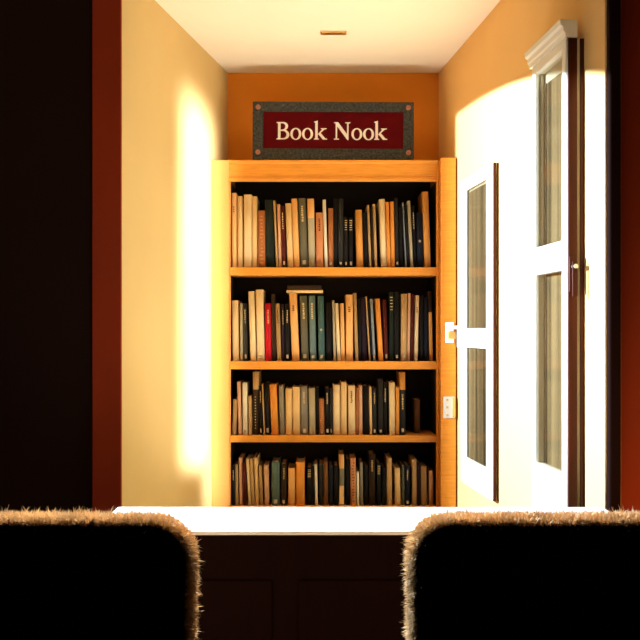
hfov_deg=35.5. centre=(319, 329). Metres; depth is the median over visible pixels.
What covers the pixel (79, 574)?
chair
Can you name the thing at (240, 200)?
book
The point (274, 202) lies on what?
book
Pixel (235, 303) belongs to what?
book
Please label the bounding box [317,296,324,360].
book
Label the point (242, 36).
ceiling
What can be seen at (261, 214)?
book
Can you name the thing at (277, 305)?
book
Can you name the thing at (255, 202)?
book
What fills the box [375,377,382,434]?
book
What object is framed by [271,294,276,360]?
book
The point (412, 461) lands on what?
book
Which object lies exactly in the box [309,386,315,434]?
book
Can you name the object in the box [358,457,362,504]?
book
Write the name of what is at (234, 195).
book
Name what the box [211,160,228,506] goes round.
trim
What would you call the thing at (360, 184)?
bookcase
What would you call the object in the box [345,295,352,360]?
book
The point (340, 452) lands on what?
book
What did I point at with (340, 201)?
book
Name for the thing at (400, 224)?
book
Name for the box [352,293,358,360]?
book
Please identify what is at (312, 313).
book
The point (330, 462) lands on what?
book
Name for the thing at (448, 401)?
hinge plate
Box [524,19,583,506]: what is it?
door
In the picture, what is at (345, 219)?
book
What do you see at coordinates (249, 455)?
book
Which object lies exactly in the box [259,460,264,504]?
book
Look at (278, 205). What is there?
book
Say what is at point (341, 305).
book
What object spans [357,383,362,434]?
book
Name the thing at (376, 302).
book
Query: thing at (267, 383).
book
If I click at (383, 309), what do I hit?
book
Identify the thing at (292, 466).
book
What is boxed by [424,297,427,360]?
book
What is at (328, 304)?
book
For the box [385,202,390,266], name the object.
book
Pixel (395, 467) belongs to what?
book
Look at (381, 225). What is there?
book
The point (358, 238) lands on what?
book
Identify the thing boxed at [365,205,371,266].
book
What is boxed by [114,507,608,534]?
countertop
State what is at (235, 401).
book
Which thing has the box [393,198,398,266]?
book
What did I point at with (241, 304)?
book
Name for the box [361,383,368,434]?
book
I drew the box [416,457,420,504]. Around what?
book
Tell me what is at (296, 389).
book
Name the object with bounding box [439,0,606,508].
wall
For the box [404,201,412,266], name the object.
book
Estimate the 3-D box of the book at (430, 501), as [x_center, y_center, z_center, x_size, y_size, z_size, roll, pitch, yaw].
[0.347,0.493,3.191,0.014,0.107,0.144,0,0,0]
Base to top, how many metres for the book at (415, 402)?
0.107 m
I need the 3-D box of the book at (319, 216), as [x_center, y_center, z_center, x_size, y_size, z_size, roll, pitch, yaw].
[-0.001,-0.280,3.189,0.022,0.171,0.147,-1,0,0]
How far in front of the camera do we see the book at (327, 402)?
3.12 m
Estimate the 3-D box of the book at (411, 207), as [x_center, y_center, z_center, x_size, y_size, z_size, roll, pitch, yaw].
[0.294,-0.291,3.189,0.017,0.193,0.145,0,0,0]
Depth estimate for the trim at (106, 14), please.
2.33 m
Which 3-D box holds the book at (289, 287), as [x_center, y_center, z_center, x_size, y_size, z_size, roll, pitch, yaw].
[-0.049,-0.133,3.186,0.106,0.014,0.130,0,0,0]
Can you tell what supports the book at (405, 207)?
on the bookcase
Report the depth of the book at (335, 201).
3.12 m
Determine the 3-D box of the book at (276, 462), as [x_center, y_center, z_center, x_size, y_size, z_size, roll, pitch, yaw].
[-0.139,0.479,3.187,0.025,0.134,0.144,0,0,0]
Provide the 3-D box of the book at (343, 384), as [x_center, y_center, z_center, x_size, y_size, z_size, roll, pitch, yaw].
[0.074,0.245,3.184,0.019,0.164,0.138,-1,0,0]
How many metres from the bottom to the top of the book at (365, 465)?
0.123 m
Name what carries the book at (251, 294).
on the bookcase
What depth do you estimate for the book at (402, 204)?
3.12 m
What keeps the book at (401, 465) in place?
on the bookcase
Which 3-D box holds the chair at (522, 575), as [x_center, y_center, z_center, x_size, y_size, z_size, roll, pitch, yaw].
[0.345,0.625,1.296,0.526,0.879,0.537,0,0,0]
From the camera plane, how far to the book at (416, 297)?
3.12 m
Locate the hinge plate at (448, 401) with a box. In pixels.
[443,396,454,417]
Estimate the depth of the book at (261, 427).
3.12 m
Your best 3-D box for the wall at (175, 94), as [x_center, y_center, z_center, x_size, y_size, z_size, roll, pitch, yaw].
[-0.404,0.108,2.820,0.200,1.913,0.960,0,0,0]
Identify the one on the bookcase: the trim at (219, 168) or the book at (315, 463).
the book at (315, 463)
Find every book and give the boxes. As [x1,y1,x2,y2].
[232,193,237,266]
[232,300,241,360]
[232,397,237,434]
[232,460,236,504]
[235,459,239,504]
[237,196,243,266]
[237,380,243,434]
[239,453,244,504]
[240,303,243,360]
[242,381,249,434]
[242,457,247,504]
[243,303,249,360]
[244,195,251,266]
[246,453,251,504]
[248,291,256,360]
[248,393,252,434]
[249,453,255,504]
[252,196,259,266]
[253,370,260,434]
[254,452,259,504]
[256,290,265,360]
[258,211,265,266]
[259,384,263,434]
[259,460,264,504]
[262,382,264,434]
[264,460,271,504]
[265,200,275,266]
[265,303,271,360]
[265,380,270,434]
[270,382,279,434]
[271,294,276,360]
[272,457,280,504]
[273,201,278,266]
[275,303,281,360]
[277,204,281,266]
[279,383,285,434]
[280,206,287,266]
[281,458,287,504]
[282,304,284,360]
[285,203,293,266]
[285,304,290,360]
[286,386,292,434]
[287,285,320,289]
[287,290,322,293]
[288,462,295,504]
[289,293,299,360]
[291,199,300,266]
[293,385,300,434]
[296,457,304,504]
[298,198,307,266]
[300,296,308,360]
[300,384,308,434]
[307,199,315,266]
[307,462,311,504]
[309,296,316,360]
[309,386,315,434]
[312,460,314,504]
[314,460,317,504]
[316,213,322,266]
[316,385,318,434]
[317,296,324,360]
[319,396,323,434]
[319,458,322,504]
[323,200,327,266]
[323,456,327,504]
[324,385,329,434]
[326,302,331,360]
[328,208,332,266]
[329,461,332,504]
[330,387,331,434]
[332,300,335,360]
[333,198,337,266]
[333,383,339,434]
[333,460,337,504]
[334,303,340,360]
[338,199,342,266]
[338,449,343,504]
[339,303,344,360]
[340,380,346,434]
[343,217,347,266]
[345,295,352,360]
[345,453,349,504]
[347,383,354,434]
[348,217,352,266]
[349,453,355,504]
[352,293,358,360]
[354,210,362,266]
[355,386,358,434]
[356,467,358,504]
[357,299,361,360]
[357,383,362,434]
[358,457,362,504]
[359,297,366,360]
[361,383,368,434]
[362,213,367,266]
[362,460,367,504]
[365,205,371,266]
[365,296,370,360]
[367,302,372,360]
[367,449,374,504]
[368,299,375,360]
[369,210,373,266]
[369,385,371,434]
[370,385,376,434]
[371,204,376,266]
[373,299,382,360]
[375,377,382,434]
[375,458,380,504]
[376,199,386,266]
[380,300,387,360]
[381,462,385,504]
[383,380,386,434]
[384,452,391,504]
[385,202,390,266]
[386,292,393,360]
[386,380,394,434]
[389,202,394,266]
[392,462,400,504]
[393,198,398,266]
[394,292,398,360]
[395,385,398,434]
[396,370,405,434]
[398,208,402,266]
[398,460,403,504]
[399,202,406,266]
[399,294,406,360]
[402,460,409,504]
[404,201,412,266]
[404,206,409,266]
[407,293,410,360]
[408,454,416,504]
[410,206,416,266]
[410,294,413,360]
[411,397,419,432]
[413,295,418,360]
[414,213,422,266]
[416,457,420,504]
[418,192,430,266]
[418,296,423,360]
[421,461,426,504]
[424,291,432,360]
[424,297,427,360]
[427,465,433,504]
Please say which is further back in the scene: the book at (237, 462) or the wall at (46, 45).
the book at (237, 462)
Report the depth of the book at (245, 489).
3.12 m
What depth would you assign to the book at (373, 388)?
3.12 m
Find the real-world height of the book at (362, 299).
0.198 m
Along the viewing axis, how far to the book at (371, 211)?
3.12 m
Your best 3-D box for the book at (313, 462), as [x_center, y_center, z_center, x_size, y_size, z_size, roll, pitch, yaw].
[-0.021,0.485,3.188,0.008,0.123,0.138,0,0,0]
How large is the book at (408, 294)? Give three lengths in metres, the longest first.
0.212 x 0.138 x 0.009 m
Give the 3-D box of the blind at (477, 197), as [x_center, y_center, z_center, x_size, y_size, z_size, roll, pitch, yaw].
[0.442,0.004,2.760,0.005,0.798,0.242,0,0,-6]
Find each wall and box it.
[0,0,91,512]
[122,0,227,506]
[228,73,438,160]
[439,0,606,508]
[621,0,639,512]
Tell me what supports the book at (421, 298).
on the bookcase
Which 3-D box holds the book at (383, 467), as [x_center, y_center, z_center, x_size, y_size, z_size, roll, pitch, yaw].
[0.200,0.487,3.191,0.014,0.118,0.145,0,0,0]
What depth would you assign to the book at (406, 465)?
3.12 m
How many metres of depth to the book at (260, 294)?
3.12 m
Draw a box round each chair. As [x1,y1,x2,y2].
[0,505,201,639]
[399,504,639,639]
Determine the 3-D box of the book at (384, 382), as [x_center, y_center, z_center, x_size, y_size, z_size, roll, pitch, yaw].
[0.204,0.245,3.190,0.011,0.163,0.140,0,0,0]
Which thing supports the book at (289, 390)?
on the bookcase
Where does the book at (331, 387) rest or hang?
on the bookcase
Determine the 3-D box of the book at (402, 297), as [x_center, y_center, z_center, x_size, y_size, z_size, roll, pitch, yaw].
[0.262,-0.008,3.186,0.018,0.210,0.141,0,0,0]
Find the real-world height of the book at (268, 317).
0.180 m
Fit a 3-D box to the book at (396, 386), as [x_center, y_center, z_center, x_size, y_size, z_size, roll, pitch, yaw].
[0.242,0.253,3.187,0.011,0.149,0.143,0,0,0]
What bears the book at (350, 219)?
on the bookcase
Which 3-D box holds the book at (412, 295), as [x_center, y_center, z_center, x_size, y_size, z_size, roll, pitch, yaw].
[0.288,-0.007,3.192,0.010,0.208,0.147,1,0,0]
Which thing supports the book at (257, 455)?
on the bookcase
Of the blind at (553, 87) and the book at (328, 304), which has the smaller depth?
the blind at (553, 87)
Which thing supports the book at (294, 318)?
on the bookcase
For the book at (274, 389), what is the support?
on the bookcase
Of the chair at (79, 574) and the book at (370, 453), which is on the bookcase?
the book at (370, 453)
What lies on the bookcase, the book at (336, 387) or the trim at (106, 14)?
the book at (336, 387)
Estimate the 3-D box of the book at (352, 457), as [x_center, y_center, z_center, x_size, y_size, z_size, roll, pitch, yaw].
[0.103,0.473,3.184,0.017,0.147,0.136,0,0,0]
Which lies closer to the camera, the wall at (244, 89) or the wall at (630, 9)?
the wall at (630, 9)
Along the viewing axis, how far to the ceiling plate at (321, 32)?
2.84 m
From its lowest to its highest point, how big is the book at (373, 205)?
0.198 m
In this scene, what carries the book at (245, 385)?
on the bookcase
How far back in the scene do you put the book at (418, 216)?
3.12 m
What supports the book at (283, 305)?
on the bookcase
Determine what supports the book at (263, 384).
on the bookcase
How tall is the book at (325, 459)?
0.135 m
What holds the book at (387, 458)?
on the bookcase
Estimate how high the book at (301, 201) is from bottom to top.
0.218 m
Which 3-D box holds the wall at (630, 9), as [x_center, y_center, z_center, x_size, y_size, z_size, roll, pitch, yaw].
[1.432,-0.160,1.925,1.736,2.450,0.100,0,0,0]
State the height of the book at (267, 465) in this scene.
0.124 m
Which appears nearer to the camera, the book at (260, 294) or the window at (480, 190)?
the window at (480, 190)
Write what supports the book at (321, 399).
on the bookcase
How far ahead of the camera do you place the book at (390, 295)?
3.12 m
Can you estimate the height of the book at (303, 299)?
0.204 m
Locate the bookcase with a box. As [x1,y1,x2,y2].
[229,158,455,506]
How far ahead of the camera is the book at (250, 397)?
3.12 m
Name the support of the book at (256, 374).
on the bookcase
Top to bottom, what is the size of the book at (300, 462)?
0.134 m
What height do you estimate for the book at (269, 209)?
0.211 m
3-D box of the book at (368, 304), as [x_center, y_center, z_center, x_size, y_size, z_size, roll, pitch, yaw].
[0.158,0.005,3.187,0.015,0.183,0.140,0,0,0]
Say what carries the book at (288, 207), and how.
on the bookcase
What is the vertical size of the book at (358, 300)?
0.193 m
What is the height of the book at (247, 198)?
0.228 m
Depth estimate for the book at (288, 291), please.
3.12 m
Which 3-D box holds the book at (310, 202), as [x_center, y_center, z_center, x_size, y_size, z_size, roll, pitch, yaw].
[-0.027,-0.302,3.190,0.021,0.215,0.139,-1,0,0]
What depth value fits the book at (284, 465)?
3.12 m
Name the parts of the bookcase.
panel, rail, shelf, shelf, shelf, shelf, corner post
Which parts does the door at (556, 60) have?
sash frame, cornice, frame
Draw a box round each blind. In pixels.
[468,183,485,465]
[546,72,561,469]
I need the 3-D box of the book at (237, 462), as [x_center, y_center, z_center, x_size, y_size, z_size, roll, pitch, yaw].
[-0.260,0.483,3.186,0.008,0.127,0.137,0,0,0]
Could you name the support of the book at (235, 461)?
on the bookcase
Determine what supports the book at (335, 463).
on the bookcase
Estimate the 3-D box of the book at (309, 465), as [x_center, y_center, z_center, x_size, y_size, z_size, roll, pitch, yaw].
[-0.033,0.487,3.188,0.016,0.118,0.136,0,0,0]
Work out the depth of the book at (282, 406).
3.12 m
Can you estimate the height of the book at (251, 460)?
0.144 m
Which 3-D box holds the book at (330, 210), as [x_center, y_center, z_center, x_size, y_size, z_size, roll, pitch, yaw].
[0.034,-0.287,3.186,0.016,0.185,0.143,0,0,0]
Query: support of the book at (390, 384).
on the bookcase
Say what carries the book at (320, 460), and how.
on the bookcase
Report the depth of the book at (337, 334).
3.12 m
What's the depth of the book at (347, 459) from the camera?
3.12 m
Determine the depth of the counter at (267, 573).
1.58 m
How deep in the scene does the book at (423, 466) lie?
3.12 m
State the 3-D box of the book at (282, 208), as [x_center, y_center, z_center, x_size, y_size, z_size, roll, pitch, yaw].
[-0.115,-0.291,3.187,0.020,0.193,0.138,0,0,0]
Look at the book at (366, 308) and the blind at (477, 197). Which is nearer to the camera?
the blind at (477, 197)
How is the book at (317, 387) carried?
on the bookcase
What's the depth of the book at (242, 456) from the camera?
3.12 m
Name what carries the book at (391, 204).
on the bookcase
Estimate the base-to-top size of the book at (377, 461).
0.131 m
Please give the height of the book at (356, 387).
0.147 m
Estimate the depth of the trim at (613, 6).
1.85 m
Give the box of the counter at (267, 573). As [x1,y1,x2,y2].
[114,507,608,639]
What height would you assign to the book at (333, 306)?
0.189 m
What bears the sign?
on the bookcase
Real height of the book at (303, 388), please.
0.151 m
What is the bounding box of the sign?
[252,102,413,159]
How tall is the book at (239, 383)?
0.166 m
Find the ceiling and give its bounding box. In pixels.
[155,0,499,72]
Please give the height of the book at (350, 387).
0.153 m
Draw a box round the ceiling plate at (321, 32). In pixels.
[320,31,346,34]
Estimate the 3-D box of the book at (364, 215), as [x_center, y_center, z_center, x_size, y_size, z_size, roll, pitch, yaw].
[0.142,-0.280,3.187,0.014,0.171,0.139,-1,0,0]
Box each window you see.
[461,162,498,500]
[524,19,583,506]
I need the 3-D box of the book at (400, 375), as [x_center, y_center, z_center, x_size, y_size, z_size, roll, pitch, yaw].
[0.258,0.229,3.186,0.018,0.195,0.136,0,0,0]
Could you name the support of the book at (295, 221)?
on the bookcase
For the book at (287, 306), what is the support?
on the bookcase
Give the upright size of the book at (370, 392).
0.150 m
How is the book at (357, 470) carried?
on the bookcase
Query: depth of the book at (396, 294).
3.12 m
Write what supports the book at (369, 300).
on the bookcase
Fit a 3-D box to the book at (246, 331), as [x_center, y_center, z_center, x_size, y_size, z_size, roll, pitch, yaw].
[-0.233,0.007,3.188,0.012,0.180,0.145,-1,0,0]
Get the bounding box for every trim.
[92,0,121,512]
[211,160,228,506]
[607,0,620,512]
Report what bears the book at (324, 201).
on the bookcase
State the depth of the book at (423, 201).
3.12 m
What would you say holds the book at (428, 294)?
on the bookcase

